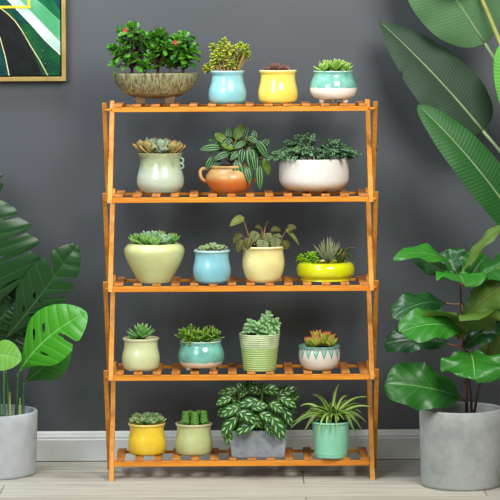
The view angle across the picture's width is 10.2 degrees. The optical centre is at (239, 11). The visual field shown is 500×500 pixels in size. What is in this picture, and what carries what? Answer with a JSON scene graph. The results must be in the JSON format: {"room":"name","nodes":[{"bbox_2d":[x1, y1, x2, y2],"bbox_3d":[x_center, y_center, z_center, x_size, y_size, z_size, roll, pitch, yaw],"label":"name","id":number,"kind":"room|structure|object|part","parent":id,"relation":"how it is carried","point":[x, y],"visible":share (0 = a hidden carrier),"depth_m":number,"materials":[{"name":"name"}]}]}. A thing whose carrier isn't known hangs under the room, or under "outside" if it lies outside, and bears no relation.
{"room":"living room","nodes":[
{"label":"living room","id":0,"kind":"room"},
{"bbox_2d":[0,404,37,479],"bbox_3d":[-0.644,1.112,7.244,0.241,0.163,0.241,0,0,0],"label":"pot","id":1,"kind":"object","parent":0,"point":[18,423],"depth_m":7.16,"materials":[{"name":"grey concrete"}]},
{"bbox_2d":[178,338,223,369],"bbox_3d":[-0.100,0.878,7.175,0.119,0.075,0.119,0,0,0],"label":"pot","id":2,"kind":"object","parent":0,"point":[193,352],"depth_m":7.13,"materials":[{"name":"teal ceramic"}]},
{"bbox_2d":[0,0,499,430],"bbox_3d":[-0.001,-0.260,7.487,6.000,2.900,0.100,0,0,0],"label":"wall","id":3,"kind":"structure","parent":0,"point":[52,167],"depth_m":7.44,"materials":[{"name":"grey paint"}]},
{"bbox_2d":[0,0,66,80],"bbox_3d":[-0.796,-0.268,7.420,0.667,0.905,0.034,0,0,0],"label":"framed picture","id":4,"kind":"object","parent":3,"relation":"attached to","point":[33,33],"visible":1,"depth_m":7.41,"materials":[{"name":"gold metal"}]},
{"bbox_2d":[37,429,419,461],"bbox_3d":[0.006,1.150,7.430,6.000,0.079,0.014,0,0,0],"label":"baseboard","id":5,"kind":"structure","parent":3,"relation":"attached to","point":[392,444],"depth_m":7.42,"materials":[{"name":"paint"}]},
{"bbox_2d":[0,460,499,499],"bbox_3d":[0.007,1.215,5.722,6.000,0.050,3.630,0,0,0],"label":"floor","id":6,"kind":"structure","parent":0,"point":[394,479],"depth_m":7.07,"materials":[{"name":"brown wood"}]},
{"bbox_2d":[0,173,87,479],"bbox_3d":[-0.593,0.785,7.210,0.434,0.816,0.276,0,0,16],"label":"monstera","id":7,"kind":"object","parent":6,"relation":"on","point":[27,279],"visible":1,"depth_m":7.21,"materials":[{"name":"green plant"}]},
{"bbox_2d":[102,99,378,480],"bbox_3d":[0.002,0.710,7.207,0.705,0.961,0.200,0,0,0],"label":"rack","id":8,"kind":"object","parent":6,"relation":"on","point":[369,283],"visible":0.79,"depth_m":7.13,"materials":[{"name":"brown wood"}]},
{"bbox_3d":[-0.343,0.586,7.207,0.011,0.250,0.199,0,0,0],"label":"leg","id":9,"kind":"part","parent":8,"relation":"part of","materials":[{"name":"brown wood"}]},
{"bbox_3d":[-0.344,0.358,7.207,0.011,0.254,0.199,0,0,0],"label":"leg","id":10,"kind":"part","parent":8,"relation":"part of","materials":[{"name":"brown wood"}]},
{"bbox_3d":[-0.341,1.052,7.207,0.011,0.281,0.199,0,0,0],"label":"leg","id":11,"kind":"part","parent":8,"relation":"part of","materials":[{"name":"brown wood"}]},
{"bbox_3d":[-0.342,0.811,7.207,0.011,0.250,0.199,0,0,0],"label":"leg","id":12,"kind":"part","parent":8,"relation":"part of","materials":[{"name":"brown wood"}]},
{"bbox_3d":[-0.332,0.358,7.207,0.012,0.254,0.199,0,0,0],"label":"leg","id":13,"kind":"part","parent":8,"relation":"part of","materials":[{"name":"brown wood"}]},
{"bbox_3d":[-0.329,0.811,7.207,0.012,0.250,0.199,0,0,0],"label":"leg","id":14,"kind":"part","parent":8,"relation":"part of","materials":[{"name":"brown wood"}]},
{"bbox_3d":[-0.330,0.586,7.207,0.012,0.250,0.199,0,0,0],"label":"leg","id":15,"kind":"part","parent":8,"relation":"part of","materials":[{"name":"brown wood"}]},
{"bbox_3d":[-0.328,1.052,7.207,0.012,0.281,0.199,0,0,0],"label":"leg","id":16,"kind":"part","parent":8,"relation":"part of","materials":[{"name":"brown wood"}]},
{"bbox_2d":[122,322,159,371],"bbox_3d":[-0.254,0.855,7.171,0.098,0.122,0.098,0,0,0],"label":"potted succulent","id":17,"kind":"object","parent":8,"relation":"on","point":[140,353],"visible":1,"depth_m":7.13,"materials":[{"name":"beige ceramic"}]},
{"bbox_2d":[128,412,166,455],"bbox_3d":[-0.239,1.085,7.210,0.100,0.105,0.099,0,0,0],"label":"potted succulent","id":18,"kind":"object","parent":8,"relation":"on","point":[146,436],"visible":1,"depth_m":7.17,"materials":[{"name":"yellow ceramic"}]},
{"bbox_2d":[106,20,200,103],"bbox_3d":[-0.222,0.128,7.207,0.245,0.216,0.128,0,0,-2],"label":"potted shrub","id":19,"kind":"object","parent":8,"relation":"on","point":[168,85],"visible":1,"depth_m":7.18,"materials":[{"name":"green plant"}]},
{"bbox_3d":[-0.223,0.104,7.208,0.211,0.128,0.072,0,0,0],"label":"stem","id":20,"kind":"part","parent":19,"relation":"part of","materials":[{"name":"green plant"}]},
{"bbox_2d":[112,72,197,103],"bbox_3d":[-0.218,0.196,7.207,0.221,0.079,0.128,0,0,0],"label":"pot","id":21,"kind":"object","parent":19,"relation":"on","point":[142,86],"depth_m":7.16,"materials":[{"name":"brown ceramic"}]},
{"bbox_2d":[124,230,184,283],"bbox_3d":[-0.219,0.624,7.160,0.155,0.133,0.155,0,0,0],"label":"potted succulent","id":22,"kind":"object","parent":8,"relation":"on","point":[154,257],"visible":1,"depth_m":7.11,"materials":[{"name":"green ceramic"}]},
{"bbox_2d":[132,137,185,192],"bbox_3d":[-0.206,0.394,7.239,0.122,0.142,0.122,0,0,45],"label":"potted succulent","id":23,"kind":"object","parent":8,"relation":"on","point":[160,169],"visible":1,"depth_m":7.20,"materials":[{"name":"green ceramic"}]},
{"bbox_2d":[137,151,183,192],"bbox_3d":[-0.205,0.414,7.239,0.124,0.102,0.122,0,0,0],"label":"pot","id":24,"kind":"object","parent":23,"relation":"on","point":[159,171],"depth_m":7.19,"materials":[{"name":"green ceramic"}]},
{"bbox_2d":[175,410,212,455],"bbox_3d":[-0.119,1.081,7.206,0.098,0.112,0.098,0,0,0],"label":"potted succulent","id":25,"kind":"object","parent":8,"relation":"on","point":[193,436],"visible":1,"depth_m":7.17,"materials":[{"name":"green ceramic"}]},
{"bbox_2d":[175,323,223,369],"bbox_3d":[-0.103,0.857,7.173,0.128,0.116,0.122,0,0,0],"label":"potted succulent","id":26,"kind":"object","parent":8,"relation":"on","point":[198,349],"visible":1,"depth_m":7.13,"materials":[{"name":"teal ceramic"}]},
{"bbox_2d":[193,242,230,283],"bbox_3d":[-0.072,0.638,7.147,0.097,0.103,0.097,0,0,0],"label":"potted succulent","id":27,"kind":"object","parent":8,"relation":"on","point":[211,265],"visible":1,"depth_m":7.11,"materials":[{"name":"ceramic"}]},
{"bbox_2d":[201,36,250,103],"bbox_3d":[-0.032,0.148,7.192,0.117,0.172,0.099,0,0,37],"label":"potted succulent","id":28,"kind":"object","parent":8,"relation":"on","point":[227,86],"visible":1,"depth_m":7.17,"materials":[{"name":"blue ceramic"}]},
{"bbox_2d":[208,70,245,103],"bbox_3d":[-0.032,0.193,7.192,0.098,0.084,0.098,0,0,0],"label":"pot","id":29,"kind":"object","parent":28,"relation":"on","point":[226,86],"depth_m":7.15,"materials":[{"name":"blue ceramic"}]},
{"bbox_3d":[-0.034,0.118,7.190,0.110,0.086,0.045,0,0,0],"label":"stem","id":30,"kind":"part","parent":28,"relation":"part of","materials":[{"name":"plant"}]},
{"bbox_2d":[199,124,270,192],"bbox_3d":[-0.012,0.376,7.197,0.159,0.177,0.135,0,0,37],"label":"potted peperomia","id":31,"kind":"object","parent":8,"relation":"on","point":[235,177],"visible":1,"depth_m":7.17,"materials":[{"name":"green plant"}]},
{"bbox_2d":[199,164,255,192],"bbox_3d":[-0.027,0.429,7.201,0.159,0.070,0.122,0,0,0],"label":"pot","id":32,"kind":"object","parent":31,"relation":"on","point":[221,178],"depth_m":7.16,"materials":[{"name":"orange ceramic"}]},
{"bbox_3d":[-0.004,0.358,7.197,0.125,0.078,0.072,0,0,25],"label":"stem","id":33,"kind":"part","parent":31,"relation":"part of","materials":[{"name":"green plant"}]},
{"bbox_3d":[0.002,0.699,7.303,0.650,0.008,0.007,0,0,0],"label":"rail","id":34,"kind":"part","parent":8,"relation":"part of","materials":[{"name":"brown wood"}]},
{"bbox_3d":[0.005,1.146,7.303,0.650,0.008,0.007,0,0,0],"label":"rail","id":35,"kind":"part","parent":8,"relation":"part of","materials":[{"name":"brown wood"}]},
{"bbox_3d":[0.001,0.477,7.111,0.650,0.013,0.007,0,0,0],"label":"rail","id":36,"kind":"part","parent":8,"relation":"part of","materials":[{"name":"brown wood"}]},
{"bbox_2d":[113,101,366,106],"bbox_3d":[0.001,0.237,7.207,0.645,0.006,0.200,0,0,0],"label":"shelf","id":37,"kind":"object","parent":8,"relation":"attached to","point":[339,103],"depth_m":7.16,"materials":[{"name":"brown wood"}]},
{"bbox_3d":[0.000,0.247,7.111,0.650,0.012,0.007,0,0,0],"label":"rail","id":38,"kind":"part","parent":8,"relation":"part of","materials":[{"name":"brown wood"}]},
{"bbox_3d":[0.000,0.244,7.303,0.650,0.008,0.007,0,0,0],"label":"rail","id":39,"kind":"part","parent":8,"relation":"part of","materials":[{"name":"brown wood"}]},
{"bbox_3d":[0.004,0.928,7.111,0.650,0.014,0.007,0,0,0],"label":"rail","id":40,"kind":"part","parent":8,"relation":"part of","materials":[{"name":"brown wood"}]},
{"bbox_2d":[114,276,367,286],"bbox_3d":[0.003,0.692,7.207,0.645,0.006,0.200,0,0,0],"label":"shelf","id":41,"kind":"object","parent":8,"relation":"attached to","point":[363,281],"depth_m":7.11,"materials":[{"name":"brown wood"}]},
{"bbox_3d":[0.002,0.703,7.111,0.650,0.014,0.007,0,0,0],"label":"rail","id":42,"kind":"part","parent":8,"relation":"part of","materials":[{"name":"brown wood"}]},
{"bbox_2d":[114,189,367,197],"bbox_3d":[0.002,0.467,7.207,0.645,0.006,0.200,0,0,0],"label":"shelf","id":43,"kind":"object","parent":8,"relation":"attached to","point":[362,193],"depth_m":7.16,"materials":[{"name":"brown wood"}]},
{"bbox_3d":[0.001,0.474,7.303,0.650,0.008,0.007,0,0,0],"label":"rail","id":44,"kind":"part","parent":8,"relation":"part of","materials":[{"name":"brown wood"}]},
{"bbox_3d":[0.005,1.149,7.133,0.650,0.014,0.007,0,0,0],"label":"rail","id":45,"kind":"part","parent":8,"relation":"part of","materials":[{"name":"brown wood"}]},
{"bbox_2d":[115,362,368,374],"bbox_3d":[0.005,0.918,7.207,0.645,0.006,0.200,0,0,0],"label":"shelf","id":46,"kind":"object","parent":8,"relation":"attached to","point":[363,367],"depth_m":7.15,"materials":[{"name":"brown wood"}]},
{"bbox_2d":[116,447,368,460],"bbox_3d":[0.006,1.139,7.218,0.645,0.006,0.178,0,0,0],"label":"shelf","id":47,"kind":"object","parent":8,"relation":"attached to","point":[307,452],"depth_m":7.16,"materials":[{"name":"brown wood"}]},
{"bbox_2d":[216,381,299,457],"bbox_3d":[0.047,1.043,7.180,0.219,0.186,0.173,0,0,0],"label":"potted pilea","id":48,"kind":"object","parent":8,"relation":"on","point":[252,438],"visible":1,"depth_m":7.13,"materials":[{"name":"green plant"}]},
{"bbox_3d":[0.047,1.022,7.176,0.164,0.112,0.128,0,0,0],"label":"stem","id":49,"kind":"part","parent":48,"relation":"part of","materials":[{"name":"green plant"}]},
{"bbox_2d":[239,310,281,371],"bbox_3d":[0.052,0.839,7.157,0.109,0.151,0.105,0,0,0],"label":"potted succulent","id":50,"kind":"object","parent":8,"relation":"on","point":[259,340],"visible":1,"depth_m":7.13,"materials":[{"name":"green ceramic"}]},
{"bbox_3d":[0.004,0.924,7.303,0.650,0.008,0.007,0,0,0],"label":"rail","id":51,"kind":"part","parent":8,"relation":"part of","materials":[{"name":"brown wood"}]},
{"bbox_2d":[230,215,298,282],"bbox_3d":[0.059,0.603,7.142,0.132,0.172,0.134,0,0,-41],"label":"begonias","id":52,"kind":"object","parent":8,"relation":"on","point":[263,261],"visible":1,"depth_m":7.12,"materials":[{"name":"beige ceramic"}]},
{"bbox_2d":[258,63,297,103],"bbox_3d":[0.097,0.181,7.192,0.102,0.106,0.102,0,0,0],"label":"potted succulent","id":53,"kind":"object","parent":8,"relation":"on","point":[277,85],"visible":1,"depth_m":7.15,"materials":[{"name":"yellow ceramic"}]},
{"bbox_2d":[266,132,362,192],"bbox_3d":[0.192,0.387,7.206,0.252,0.152,0.191,0,0,0],"label":"plant","id":54,"kind":"object","parent":8,"relation":"on","point":[323,172],"visible":1,"depth_m":7.15,"materials":[{"name":"white ceramic"}]},
{"bbox_3d":[0.190,0.418,7.210,0.181,0.084,0.181,0,0,0],"label":"pot","id":55,"kind":"part","parent":54,"relation":"part of","materials":[{"name":"white ceramic"}]},
{"bbox_3d":[0.190,0.373,7.206,0.162,0.051,0.071,0,0,0],"label":"stem","id":56,"kind":"part","parent":54,"relation":"part of","materials":[{"name":"green plant"}]},
{"bbox_2d":[298,329,340,370],"bbox_3d":[0.203,0.863,7.163,0.110,0.102,0.110,0,0,0],"label":"potted succulent","id":57,"kind":"object","parent":8,"relation":"on","point":[320,351],"visible":1,"depth_m":7.13,"materials":[{"name":"ceramic"}]},
{"bbox_2d":[298,343,340,370],"bbox_3d":[0.203,0.883,7.163,0.110,0.062,0.110,0,0,0],"label":"pot","id":58,"kind":"object","parent":57,"relation":"attached to","point":[312,356],"depth_m":7.12,"materials":[{"name":"white ceramic"}]},
{"bbox_2d":[295,237,354,281],"bbox_3d":[0.220,0.633,7.211,0.156,0.113,0.151,0,0,0],"label":"potted succulent","id":59,"kind":"object","parent":8,"relation":"on","point":[326,269],"visible":1,"depth_m":7.17,"materials":[{"name":"yellow ceramic"}]},
{"bbox_2d":[296,259,354,281],"bbox_3d":[0.220,0.666,7.211,0.151,0.046,0.151,0,0,0],"label":"pot","id":60,"kind":"object","parent":59,"relation":"attached to","point":[313,270],"depth_m":7.15,"materials":[{"name":"yellow ceramic"}]},
{"bbox_2d":[290,384,370,458],"bbox_3d":[0.242,1.043,7.154,0.195,0.184,0.148,0,0,21],"label":"spider plant","id":61,"kind":"object","parent":8,"relation":"on","point":[330,429],"visible":1,"depth_m":7.13,"materials":[{"name":"green plant"}]},
{"bbox_3d":[0.232,1.090,7.159,0.101,0.090,0.101,0,0,0],"label":"pot","id":62,"kind":"part","parent":61,"relation":"part of","materials":[{"name":"green ceramic"}]},
{"bbox_2d":[310,58,356,102],"bbox_3d":[0.240,0.176,7.192,0.122,0.114,0.122,0,0,0],"label":"potted succulent","id":63,"kind":"object","parent":8,"relation":"on","point":[333,81],"visible":1,"depth_m":7.15,"materials":[{"name":"teal ceramic"}]},
{"bbox_3d":[0.334,0.582,7.207,0.012,0.250,0.199,0,0,0],"label":"leg","id":64,"kind":"part","parent":8,"relation":"part of","materials":[{"name":"brown wood"}]},
{"bbox_3d":[0.332,0.354,7.207,0.012,0.254,0.199,0,0,0],"label":"leg","id":65,"kind":"part","parent":8,"relation":"part of","materials":[{"name":"brown wood"}]},
{"bbox_3d":[0.336,1.048,7.207,0.012,0.281,0.199,0,0,0],"label":"leg","id":66,"kind":"part","parent":8,"relation":"part of","materials":[{"name":"brown wood"}]},
{"bbox_3d":[0.335,0.807,7.207,0.012,0.250,0.199,0,0,0],"label":"leg","id":67,"kind":"part","parent":8,"relation":"part of","materials":[{"name":"brown wood"}]},
{"bbox_3d":[0.346,0.582,7.207,0.011,0.250,0.199,0,0,0],"label":"leg","id":68,"kind":"part","parent":8,"relation":"part of","materials":[{"name":"brown wood"}]},
{"bbox_3d":[0.345,0.354,7.207,0.011,0.254,0.199,0,0,0],"label":"leg","id":69,"kind":"part","parent":8,"relation":"part of","materials":[{"name":"brown wood"}]},
{"bbox_3d":[0.349,1.048,7.207,0.011,0.281,0.199,0,0,0],"label":"leg","id":70,"kind":"part","parent":8,"relation":"part of","materials":[{"name":"brown wood"}]},
{"bbox_3d":[0.347,0.807,7.207,0.011,0.250,0.199,0,0,0],"label":"leg","id":71,"kind":"part","parent":8,"relation":"part of","materials":[{"name":"brown wood"}]},
{"bbox_2d":[379,0,499,224],"bbox_3d":[0.833,0.410,7.197,0.926,1.551,0.268,0,0,-3],"label":"plant","id":72,"kind":"object","parent":6,"relation":"on","point":[456,106],"visible":1,"depth_m":7.24,"materials":[{"name":"green plant"}]},
{"bbox_2d":[384,225,499,490],"bbox_3d":[0.573,0.860,7.025,0.432,0.655,0.277,0,0,0],"label":"fig","id":73,"kind":"object","parent":6,"relation":"on","point":[460,441],"visible":1,"depth_m":6.96,"materials":[{"name":"plant"}]},
{"bbox_2d":[230,425,286,457],"bbox_3d":[0.046,1.101,7.182,0.149,0.070,0.107,0,0,0],"label":"pot","id":74,"kind":"object","parent":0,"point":[260,442],"depth_m":7.13,"materials":[{"name":"grey concrete"}]},
{"bbox_2d":[239,333,279,371],"bbox_3d":[0.050,0.868,7.157,0.105,0.094,0.105,0,0,0],"label":"pot","id":75,"kind":"object","parent":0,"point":[259,351],"depth_m":7.12,"materials":[{"name":"green ceramic"}]},
{"bbox_2d":[242,244,284,282],"bbox_3d":[0.060,0.643,7.155,0.114,0.092,0.114,0,0,0],"label":"pot","id":76,"kind":"object","parent":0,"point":[261,263],"depth_m":7.11,"materials":[{"name":"beige ceramic"}]},
{"bbox_2d":[419,402,499,490],"bbox_3d":[0.555,1.090,7.030,0.208,0.194,0.208,0,0,0],"label":"pot","id":77,"kind":"object","parent":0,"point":[460,441],"depth_m":6.94,"materials":[{"name":"concrete"}]}
]}

